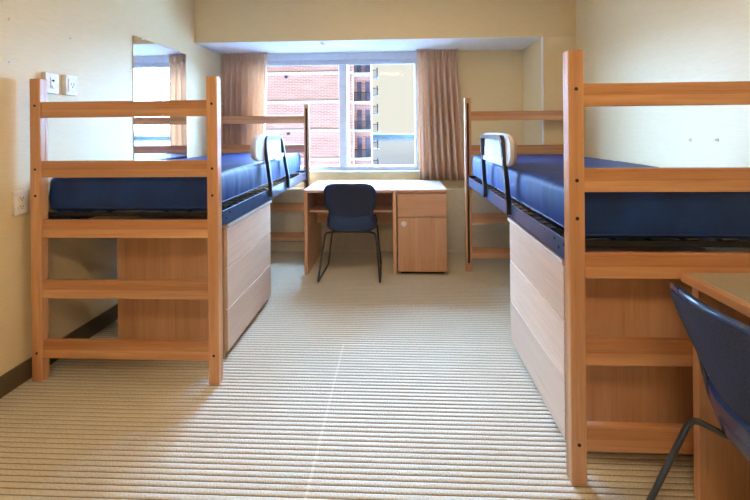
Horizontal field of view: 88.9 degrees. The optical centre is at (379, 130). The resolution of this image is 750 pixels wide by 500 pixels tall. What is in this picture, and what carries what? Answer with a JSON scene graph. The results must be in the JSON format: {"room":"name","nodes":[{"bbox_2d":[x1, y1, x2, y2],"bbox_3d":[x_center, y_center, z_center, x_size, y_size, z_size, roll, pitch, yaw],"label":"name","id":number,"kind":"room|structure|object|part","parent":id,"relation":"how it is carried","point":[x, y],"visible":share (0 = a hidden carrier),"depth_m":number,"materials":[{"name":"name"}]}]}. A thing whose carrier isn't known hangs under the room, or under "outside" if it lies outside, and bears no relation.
{"room":"dorm room","nodes":[
{"label":"dorm room","id":0,"kind":"room"},
{"bbox_2d":[0,0,221,375],"bbox_3d":[-1.921,-0.023,1.314,0.120,2.820,6.100,-1,0,2],"label":"wall","id":1,"kind":"structure","parent":0,"point":[36,40],"depth_m":2.25,"materials":[{"name":"beige paint"}]},
{"bbox_2d":[12,190,27,215],"bbox_3d":[-1.822,0.367,1.938,0.017,0.122,0.071,-1,0,2],"label":"wall outlet","id":2,"kind":"object","parent":1,"relation":"attached to","point":[19,198],"visible":1,"depth_m":1.93,"materials":[{"name":"white plastic"}]},
{"bbox_2d":[18,195,24,201],"bbox_3d":[-1.816,0.346,1.938,0.003,0.033,0.033,-1,0,2],"label":"socket","id":3,"kind":"object","parent":2,"relation":"attached to","point":[21,198],"depth_m":1.93,"materials":[{"name":"white plastic"}]},
{"bbox_2d":[19,203,24,209],"bbox_3d":[-1.816,0.388,1.938,0.003,0.033,0.033,-1,0,2],"label":"socket","id":4,"kind":"object","parent":2,"relation":"attached to","point":[21,205],"depth_m":1.94,"materials":[{"name":"white plastic"}]},
{"bbox_2d":[42,72,58,93],"bbox_3d":[-1.812,-0.258,2.105,0.034,0.113,0.080,-1,0,2],"label":"wall jack","id":5,"kind":"object","parent":1,"relation":"attached to","point":[52,79],"visible":0.95,"depth_m":2.10,"materials":[{"name":"white plastic"}]},
{"bbox_2d":[0,303,117,398],"bbox_3d":[-1.849,1.236,1.211,0.012,0.102,5.660,-1,0,2],"label":"baseboard","id":6,"kind":"structure","parent":1,"relation":"attached to","point":[21,373],"depth_m":2.13,"materials":[{"name":"plastic"}]},
{"bbox_2d":[62,75,76,95],"bbox_3d":[-1.808,-0.260,2.231,0.030,0.115,0.079,-1,0,2],"label":"wall outlet","id":7,"kind":"object","parent":1,"relation":"attached to","point":[69,83],"visible":1,"depth_m":2.21,"materials":[{"name":"white plastic"}]},
{"bbox_2d":[133,35,186,159],"bbox_3d":[-1.779,-0.188,3.134,0.010,1.024,0.702,-1,0,2],"label":"wall mirror","id":8,"kind":"object","parent":1,"relation":"attached to","point":[159,71],"visible":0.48,"depth_m":3.06,"materials":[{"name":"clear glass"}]},
{"bbox_2d":[266,65,378,165],"bbox_3d":[-7.827,0.915,53.812,14.908,40.850,27.150,-1,0,2],"label":"apartment building","id":9,"kind":"structure","parent":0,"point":[289,88],"depth_m":40.39,"materials":[{"name":"pink brick"}]},
{"bbox_3d":[-2.243,-4.170,41.684,0.500,2.180,0.100,-1,0,2],"label":"balcony door","id":10,"kind":"part","parent":9,"relation":"part of","materials":[{"name":"blue glass"}]},
{"bbox_3d":[-2.216,-1.140,41.684,0.500,2.180,0.100,-1,0,2],"label":"balcony door","id":11,"kind":"part","parent":9,"relation":"part of","materials":[{"name":"blue glass"}]},
{"bbox_3d":[-2.189,1.890,41.684,0.500,2.180,0.100,-1,0,2],"label":"balcony door","id":12,"kind":"part","parent":9,"relation":"part of","materials":[{"name":"blue glass"}]},
{"bbox_3d":[-1.899,-6.593,40.567,1.788,0.960,0.060,-1,0,2],"label":"railing","id":13,"kind":"part","parent":9,"relation":"part of","materials":[{"name":"metal"}]},
{"bbox_3d":[-1.872,-3.563,40.567,1.788,0.960,0.060,-1,0,2],"label":"railing","id":14,"kind":"part","parent":9,"relation":"part of","materials":[{"name":"grey metal"}]},
{"bbox_3d":[-1.845,-0.534,40.567,1.788,0.960,0.060,-1,0,2],"label":"railing","id":15,"kind":"part","parent":9,"relation":"part of","materials":[{"name":"grey metal"}]},
{"bbox_3d":[-1.818,2.496,40.567,1.788,0.960,0.060,-1,0,2],"label":"railing","id":16,"kind":"part","parent":9,"relation":"part of","materials":[{"name":"grey metal"}]},
{"bbox_3d":[-1.344,-4.178,41.645,0.500,2.180,0.100,-1,0,2],"label":"balcony door","id":17,"kind":"part","parent":9,"relation":"part of","materials":[{"name":"blue glass"}]},
{"bbox_3d":[-1.317,-1.148,41.645,0.500,2.180,0.100,-1,0,2],"label":"balcony door","id":18,"kind":"part","parent":9,"relation":"part of","materials":[{"name":"blue glass"}]},
{"bbox_3d":[-1.290,1.882,41.645,0.500,2.180,0.100,-1,0,2],"label":"balcony door","id":19,"kind":"part","parent":9,"relation":"part of","materials":[{"name":"blue glass"}]},
{"bbox_3d":[-0.829,2.388,65.337,1.270,1.500,2.520,-1,0,2],"label":"railing","id":20,"kind":"part","parent":9,"relation":"part of","materials":[{"name":"grey metal"}]},
{"bbox_3d":[-0.802,5.417,65.337,1.270,1.500,2.520,-1,0,2],"label":"railing","id":21,"kind":"part","parent":9,"relation":"part of","materials":[{"name":"grey metal"}]},
{"bbox_2d":[0,251,696,499],"bbox_3d":[-0.068,1.273,1.279,3.763,0.004,6.148,-1,0,2],"label":"floor","id":22,"kind":"structure","parent":0,"point":[348,384],"depth_m":1.71,"materials":[{"name":"carpet"}]},
{"bbox_2d":[30,76,309,384],"bbox_3d":[-1.257,0.506,2.977,0.974,1.547,2.097,-1,0,2],"label":"bed","id":23,"kind":"object","parent":22,"relation":"on","point":[45,225],"visible":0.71,"depth_m":1.95,"materials":[{"name":"brown wood"}]},
{"bbox_3d":[-1.754,0.510,1.970,0.055,1.547,0.045,-1,0,2],"label":"post","id":24,"kind":"part","parent":23,"relation":"part of","materials":[{"name":"brown wood"}]},
{"bbox_3d":[-1.696,0.486,2.994,0.042,0.138,2.003,-1,0,2],"label":"rail","id":25,"kind":"part","parent":23,"relation":"part of","materials":[{"name":"metal"}]},
{"bbox_3d":[-1.301,-0.107,1.951,0.863,0.082,0.025,-1,0,2],"label":"rail","id":26,"kind":"part","parent":23,"relation":"part of","materials":[{"name":"brown wood"}]},
{"bbox_3d":[-1.298,0.197,1.951,0.863,0.085,0.025,-1,0,2],"label":"rail","id":27,"kind":"part","parent":23,"relation":"part of","materials":[{"name":"brown wood"}]},
{"bbox_3d":[-1.296,0.502,1.951,0.863,0.091,0.025,-1,0,2],"label":"rail","id":28,"kind":"part","parent":23,"relation":"part of","materials":[{"name":"brown wood"}]},
{"bbox_3d":[-1.293,0.810,1.951,0.863,0.092,0.025,-1,0,2],"label":"rail","id":29,"kind":"part","parent":23,"relation":"part of","materials":[{"name":"brown wood"}]},
{"bbox_3d":[-1.290,1.118,1.951,0.863,0.091,0.025,-1,0,2],"label":"rail","id":30,"kind":"part","parent":23,"relation":"part of","materials":[{"name":"brown wood"}]},
{"bbox_2d":[49,153,300,210],"bbox_3d":[-1.280,0.326,2.979,0.875,0.195,1.985,-1,0,2],"label":"mattress","id":31,"kind":"object","parent":23,"relation":"on","point":[240,174],"visible":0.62,"depth_m":2.00,"materials":[{"name":"blue fabric"}]},
{"bbox_3d":[-0.837,0.502,1.935,0.055,1.547,0.045,-1,0,2],"label":"post","id":32,"kind":"part","parent":23,"relation":"part of","materials":[{"name":"brown wood"}]},
{"bbox_3d":[-1.677,0.509,4.019,0.055,1.547,0.045,-1,0,2],"label":"post","id":33,"kind":"part","parent":23,"relation":"part of","materials":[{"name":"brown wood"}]},
{"bbox_3d":[-1.223,-0.108,4.003,0.863,0.082,0.025,-1,0,2],"label":"rail","id":34,"kind":"part","parent":23,"relation":"part of","materials":[{"name":"brown wood"}]},
{"bbox_3d":[-1.220,0.196,4.003,0.863,0.085,0.025,-1,0,2],"label":"rail","id":35,"kind":"part","parent":23,"relation":"part of","materials":[{"name":"brown wood"}]},
{"bbox_3d":[-0.817,0.478,2.960,0.042,0.138,2.003,-1,0,2],"label":"rail","id":36,"kind":"part","parent":23,"relation":"part of","materials":[{"name":"metal"}]},
{"bbox_3d":[-0.810,0.265,3.009,0.075,0.445,0.483,-1,0,2],"label":"guard frame","id":37,"kind":"part","parent":23,"relation":"part of","materials":[{"name":"black metal"}]},
{"bbox_3d":[-1.215,0.810,4.003,0.863,0.092,0.025,-1,0,2],"label":"rail","id":38,"kind":"part","parent":23,"relation":"part of","materials":[{"name":"brown wood"}]},
{"bbox_3d":[-1.212,1.117,4.003,0.863,0.091,0.025,-1,0,2],"label":"rail","id":39,"kind":"part","parent":23,"relation":"part of","materials":[{"name":"brown wood"}]},
{"bbox_3d":[-0.759,0.501,3.984,0.055,1.547,0.045,-1,0,2],"label":"post","id":40,"kind":"part","parent":23,"relation":"part of","materials":[{"name":"brown wood"}]},
{"bbox_2d":[117,200,271,358],"bbox_3d":[-1.147,0.904,2.516,0.644,0.752,0.752,-1,0,2],"label":"dresser","id":41,"kind":"object","parent":22,"relation":"on","point":[246,240],"visible":0.68,"depth_m":2.15,"materials":[{"name":"brown wood"}]},
{"bbox_3d":[-1.150,0.538,2.516,0.644,0.020,0.752,-1,0,2],"label":"panel","id":42,"kind":"part","parent":41,"relation":"part of","materials":[{"name":"brown wood"}]},
{"bbox_3d":[-0.847,0.660,2.501,0.020,0.214,0.732,-1,0,2],"label":"drawer","id":43,"kind":"part","parent":41,"relation":"part of","materials":[{"name":"brown wood"}]},
{"bbox_3d":[-0.845,0.886,2.501,0.020,0.226,0.732,-1,0,2],"label":"drawer","id":44,"kind":"part","parent":41,"relation":"part of","materials":[{"name":"brown wood"}]},
{"bbox_3d":[-0.843,1.122,2.501,0.020,0.235,0.732,-1,0,2],"label":"drawer","id":45,"kind":"part","parent":41,"relation":"part of","materials":[{"name":"brown wood"}]},
{"bbox_2d":[317,183,381,282],"bbox_3d":[-0.248,0.853,3.431,0.532,0.828,0.576,-1,0,2],"label":"desk chair","id":46,"kind":"object","parent":22,"relation":"on","point":[350,207],"visible":1,"depth_m":3.25,"materials":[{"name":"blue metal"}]},
{"bbox_3d":[-0.441,1.075,3.417,0.144,0.389,0.513,-1,0,2],"label":"sled leg","id":47,"kind":"part","parent":46,"relation":"part of","materials":[{"name":"black metal"}]},
{"bbox_3d":[-0.259,0.612,3.232,0.452,0.346,0.178,-1,0,2],"label":"backrest","id":48,"kind":"part","parent":46,"relation":"part of","materials":[{"name":"blue plastic"}]},
{"bbox_3d":[-0.259,0.610,3.218,0.400,0.306,0.146,-1,0,2],"label":"panel","id":49,"kind":"part","parent":46,"relation":"part of","materials":[{"name":"plastic"}]},
{"bbox_3d":[-0.246,0.816,3.485,0.443,0.211,0.469,-1,0,2],"label":"seat","id":50,"kind":"part","parent":46,"relation":"part of","materials":[{"name":"blue plastic"}]},
{"bbox_3d":[-0.053,1.071,3.400,0.144,0.389,0.513,-1,0,2],"label":"sled leg","id":51,"kind":"part","parent":46,"relation":"part of","materials":[{"name":"black metal"}]},
{"bbox_2d":[303,180,396,274],"bbox_3d":[-0.249,0.896,3.667,0.816,0.748,0.642,-1,0,2],"label":"desk","id":52,"kind":"object","parent":22,"relation":"on","point":[316,212],"visible":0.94,"depth_m":3.59,"materials":[{"name":"laminate"}]},
{"bbox_3d":[-0.639,0.914,3.679,0.030,0.720,0.620,-1,0,2],"label":"panel","id":53,"kind":"part","parent":52,"relation":"part of","materials":[{"name":"brown wood"}]},
{"bbox_2d":[310,204,392,211],"bbox_3d":[-0.252,0.735,3.602,0.750,0.015,0.298,-1,0,2],"label":"shelf","id":54,"kind":"object","parent":52,"relation":"attached to","point":[315,207],"depth_m":3.56,"materials":[{"name":"brown wood"}]},
{"bbox_3d":[-0.245,0.732,3.761,0.750,0.362,0.018,-1,0,2],"label":"modesty panel","id":55,"kind":"part","parent":52,"relation":"part of","materials":[{"name":"brown wood"}]},
{"bbox_3d":[0.143,0.907,3.646,0.030,0.720,0.620,-1,0,2],"label":"panel","id":56,"kind":"part","parent":52,"relation":"part of","materials":[{"name":"brown wood"}]},
{"bbox_2d":[231,187,527,251],"bbox_3d":[-0.099,0.943,4.062,3.262,0.655,0.146,-1,0,2],"label":"wall","id":57,"kind":"structure","parent":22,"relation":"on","point":[483,235],"depth_m":3.99,"materials":[{"name":"paint"}]},
{"bbox_3d":[-0.099,1.253,3.992,3.262,0.035,0.006,-1,0,2],"label":"kick plate","id":58,"kind":"part","parent":57,"relation":"part of","materials":[{"name":"paint"}]},
{"bbox_2d":[397,180,446,273],"bbox_3d":[0.383,0.892,3.633,0.434,0.750,0.654,-1,0,2],"label":"pedestal","id":59,"kind":"object","parent":22,"relation":"on","point":[421,204],"visible":1,"depth_m":3.33,"materials":[{"name":"laminate"}]},
{"bbox_3d":[0.380,0.531,3.641,0.434,0.028,0.639,-1,0,2],"label":"panel","id":60,"kind":"part","parent":59,"relation":"part of","materials":[{"name":"laminate"}]},
{"bbox_3d":[0.368,0.654,3.335,0.426,0.202,0.019,-1,0,2],"label":"drawer","id":61,"kind":"part","parent":59,"relation":"part of","materials":[{"name":"brown wood"}]},
{"bbox_3d":[0.371,0.997,3.335,0.426,0.472,0.019,-1,0,2],"label":"door","id":62,"kind":"part","parent":59,"relation":"part of","materials":[{"name":"brown wood"}]},
{"bbox_2d":[464,50,749,485],"bbox_3d":[1.196,0.484,2.381,0.993,1.547,2.097,-1,0,2],"label":"bed","id":63,"kind":"object","parent":22,"relation":"on","point":[502,149],"visible":0.84,"depth_m":1.35,"materials":[{"name":"brown wood"}]},
{"bbox_3d":[0.791,0.487,3.425,0.055,1.547,0.045,-1,0,2],"label":"post","id":64,"kind":"part","parent":63,"relation":"part of","materials":[{"name":"brown wood"}]},
{"bbox_3d":[1.255,1.095,3.407,0.863,0.091,0.025,-1,0,2],"label":"rail","id":65,"kind":"part","parent":63,"relation":"part of","materials":[{"name":"brown wood"}]},
{"bbox_3d":[0.722,0.251,2.434,0.047,0.445,0.596,-1,0,2],"label":"guard frame","id":66,"kind":"part","parent":63,"relation":"part of","materials":[{"name":"black metal"}]},
{"bbox_3d":[1.252,0.788,3.407,0.863,0.092,0.025,-1,0,2],"label":"rail","id":67,"kind":"part","parent":63,"relation":"part of","materials":[{"name":"brown wood"}]},
{"bbox_3d":[0.766,0.464,2.400,0.042,0.138,2.003,-1,0,2],"label":"rail","id":68,"kind":"part","parent":63,"relation":"part of","materials":[{"name":"metal"}]},
{"bbox_3d":[1.244,-0.130,3.407,0.863,0.082,0.025,-1,0,2],"label":"rail","id":69,"kind":"part","parent":63,"relation":"part of","materials":[{"name":"brown wood"}]},
{"bbox_3d":[1.247,0.174,3.407,0.863,0.085,0.025,-1,0,2],"label":"rail","id":70,"kind":"part","parent":63,"relation":"part of","materials":[{"name":"brown wood"}]},
{"bbox_3d":[0.702,0.488,1.377,0.055,1.547,0.045,-1,0,2],"label":"post","id":71,"kind":"part","parent":63,"relation":"part of","materials":[{"name":"brown wood"}]},
{"bbox_2d":[472,154,749,238],"bbox_3d":[1.204,0.304,2.381,0.871,0.196,1.985,-1,0,2],"label":"mattress","id":72,"kind":"object","parent":63,"relation":"on","point":[536,181],"visible":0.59,"depth_m":1.41,"materials":[{"name":"blue fabric"}]},
{"bbox_3d":[1.164,0.789,1.355,0.863,0.092,0.025,-1,0,2],"label":"rail","id":73,"kind":"part","parent":63,"relation":"part of","materials":[{"name":"brown wood"}]},
{"bbox_3d":[1.167,1.096,1.355,0.863,0.091,0.025,-1,0,2],"label":"rail","id":74,"kind":"part","parent":63,"relation":"part of","materials":[{"name":"brown wood"}]},
{"bbox_3d":[1.156,-0.129,1.355,0.863,0.082,0.025,-1,0,2],"label":"rail","id":75,"kind":"part","parent":63,"relation":"part of","materials":[{"name":"brown wood"}]},
{"bbox_3d":[1.159,0.175,1.355,0.863,0.085,0.025,-1,0,2],"label":"rail","id":76,"kind":"part","parent":63,"relation":"part of","materials":[{"name":"brown wood"}]},
{"bbox_3d":[1.161,0.480,1.355,0.863,0.091,0.025,-1,0,2],"label":"rail","id":77,"kind":"part","parent":63,"relation":"part of","materials":[{"name":"brown wood"}]},
{"bbox_3d":[1.232,0.414,1.432,0.056,0.004,0.088,-1,0,2],"label":"link plate","id":78,"kind":"part","parent":63,"relation":"part of","materials":[{"name":"black metal"}]},
{"bbox_2d":[507,217,712,439],"bbox_3d":[1.070,0.884,1.857,0.672,0.752,0.739,-1,0,2],"label":"dresser","id":79,"kind":"object","parent":22,"relation":"on","point":[614,307],"visible":0.48,"depth_m":1.50,"materials":[{"name":"brown wood"}]},
{"bbox_3d":[0.752,0.645,1.868,0.020,0.214,0.719,-1,0,2],"label":"drawer","id":80,"kind":"part","parent":79,"relation":"part of","materials":[{"name":"brown wood"}]},
{"bbox_3d":[0.754,0.871,1.868,0.020,0.226,0.719,-1,0,2],"label":"drawer","id":81,"kind":"part","parent":79,"relation":"part of","materials":[{"name":"brown wood"}]},
{"bbox_3d":[0.756,1.108,1.868,0.020,0.235,0.719,-1,0,2],"label":"drawer","id":82,"kind":"part","parent":79,"relation":"part of","materials":[{"name":"brown wood"}]},
{"bbox_3d":[1.067,0.518,1.857,0.672,0.020,0.739,-1,0,2],"label":"panel","id":83,"kind":"part","parent":79,"relation":"part of","materials":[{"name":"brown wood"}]},
{"bbox_2d":[646,282,749,499],"bbox_3d":[1.081,0.842,0.940,0.576,0.828,0.532,-1,0,2],"label":"desk chair","id":84,"kind":"object","parent":22,"relation":"on","point":[721,342],"visible":1,"depth_m":0.97,"materials":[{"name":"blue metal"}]},
{"bbox_3d":[1.069,1.061,1.134,0.513,0.389,0.144,-1,0,2],"label":"sled leg","id":85,"kind":"part","parent":84,"relation":"part of","materials":[{"name":"black metal"}]},
{"bbox_3d":[0.880,0.602,0.948,0.178,0.346,0.452,-1,0,2],"label":"backrest","id":86,"kind":"part","parent":84,"relation":"part of","materials":[{"name":"blue plastic"}]},
{"bbox_3d":[0.866,0.599,0.949,0.146,0.306,0.400,-1,0,2],"label":"panel","id":87,"kind":"part","parent":84,"relation":"part of","materials":[{"name":"plastic"}]},
{"bbox_3d":[1.134,0.803,0.937,0.469,0.211,0.443,-1,0,2],"label":"seat","id":88,"kind":"part","parent":84,"relation":"part of","materials":[{"name":"blue plastic"}]},
{"bbox_2d":[681,273,749,499],"bbox_3d":[1.347,0.873,0.688,0.664,0.766,1.239,-1,0,2],"label":"desk","id":89,"kind":"object","parent":22,"relation":"on","point":[721,472],"visible":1,"depth_m":1.28,"materials":[{"name":"brown laminate"}]},
{"bbox_2d":[194,0,575,42],"bbox_3d":[0.085,-1.100,3.922,3.683,0.501,0.715,-1,0,2],"label":"beam","id":90,"kind":"structure","parent":0,"point":[214,20],"depth_m":3.57,"materials":[{"name":"beige paint"}]},
{"bbox_2d":[195,36,542,54],"bbox_3d":[-0.123,-0.846,3.857,3.268,0.004,0.563,-1,0,2],"label":"ceiling","id":91,"kind":"structure","parent":90,"relation":"attached to","point":[474,43],"depth_m":3.81,"materials":[{"name":"paint"}]},
{"bbox_2d":[264,50,523,186],"bbox_3d":[-0.098,0.262,4.213,3.268,2.218,0.150,-1,0,2],"label":"wall","id":92,"kind":"structure","parent":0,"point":[492,79],"depth_m":4.08,"materials":[{"name":"beige paint"}]},
{"bbox_2d":[221,52,268,153],"bbox_3d":[-1.438,-0.162,4.081,0.518,1.339,0.106,-1,0,2],"label":"curtain","id":93,"kind":"object","parent":92,"relation":"hanging from","point":[244,75],"visible":0.75,"depth_m":4.08,"materials":[{"name":"beige fabric"}]},
{"bbox_2d":[267,51,418,172],"bbox_3d":[-0.479,-0.192,4.186,1.845,1.296,0.153,-1,0,2],"label":"window","id":94,"kind":"structure","parent":92,"relation":"in","point":[343,60],"depth_m":4.16,"materials":[{"name":"metal"}]},
{"bbox_3d":[-0.475,0.448,4.142,1.845,0.017,0.065,-1,0,2],"label":"sill","id":95,"kind":"part","parent":94,"relation":"part of","materials":[{"name":"metal"}]},
{"bbox_2d":[416,49,464,180],"bbox_3d":[0.635,-0.163,3.993,0.504,1.374,0.118,-1,0,2],"label":"curtain","id":96,"kind":"object","parent":92,"relation":"hanging from","point":[441,155],"visible":0.98,"depth_m":3.99,"materials":[{"name":"beige fabric"}]},
{"bbox_2d":[523,36,575,212],"bbox_3d":[1.729,0.247,3.852,0.415,2.215,0.715,-1,0,2],"label":"wall pier","id":97,"kind":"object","parent":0,"point":[554,47],"visible":0.21,"depth_m":3.50,"materials":[{"name":"beige paint"}]},
{"bbox_2d":[541,37,543,144],"bbox_3d":[1.504,0.199,3.518,0.006,2.115,0.031,-1,0,2],"label":"trim","id":98,"kind":"structure","parent":97,"relation":"attached to","point":[541,37],"depth_m":3.51,"materials":[{"name":"paint"}]},
{"bbox_2d":[576,0,749,251],"bbox_3d":[1.743,-0.056,0.799,0.120,2.820,5.387,-1,0,2],"label":"wall","id":99,"kind":"structure","parent":0,"point":[621,41],"depth_m":2.33,"materials":[{"name":"beige paint"}]},
{"label":"outside","id":100,"kind":"structure","parent":0,"visible":0},
{"bbox_2d":[373,134,414,137],"bbox_3d":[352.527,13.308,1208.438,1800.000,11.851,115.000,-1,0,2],"label":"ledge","id":101,"kind":"object","parent":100,"point":[374,135],"visible":0.08,"depth_m":1168.45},
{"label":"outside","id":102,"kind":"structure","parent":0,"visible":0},
{"bbox_2d":[373,137,414,164],"bbox_3d":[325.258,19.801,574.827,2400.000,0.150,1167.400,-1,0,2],"label":"water","id":103,"kind":"structure","parent":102,"point":[392,150],"depth_m":403.90,"materials":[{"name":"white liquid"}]}
]}

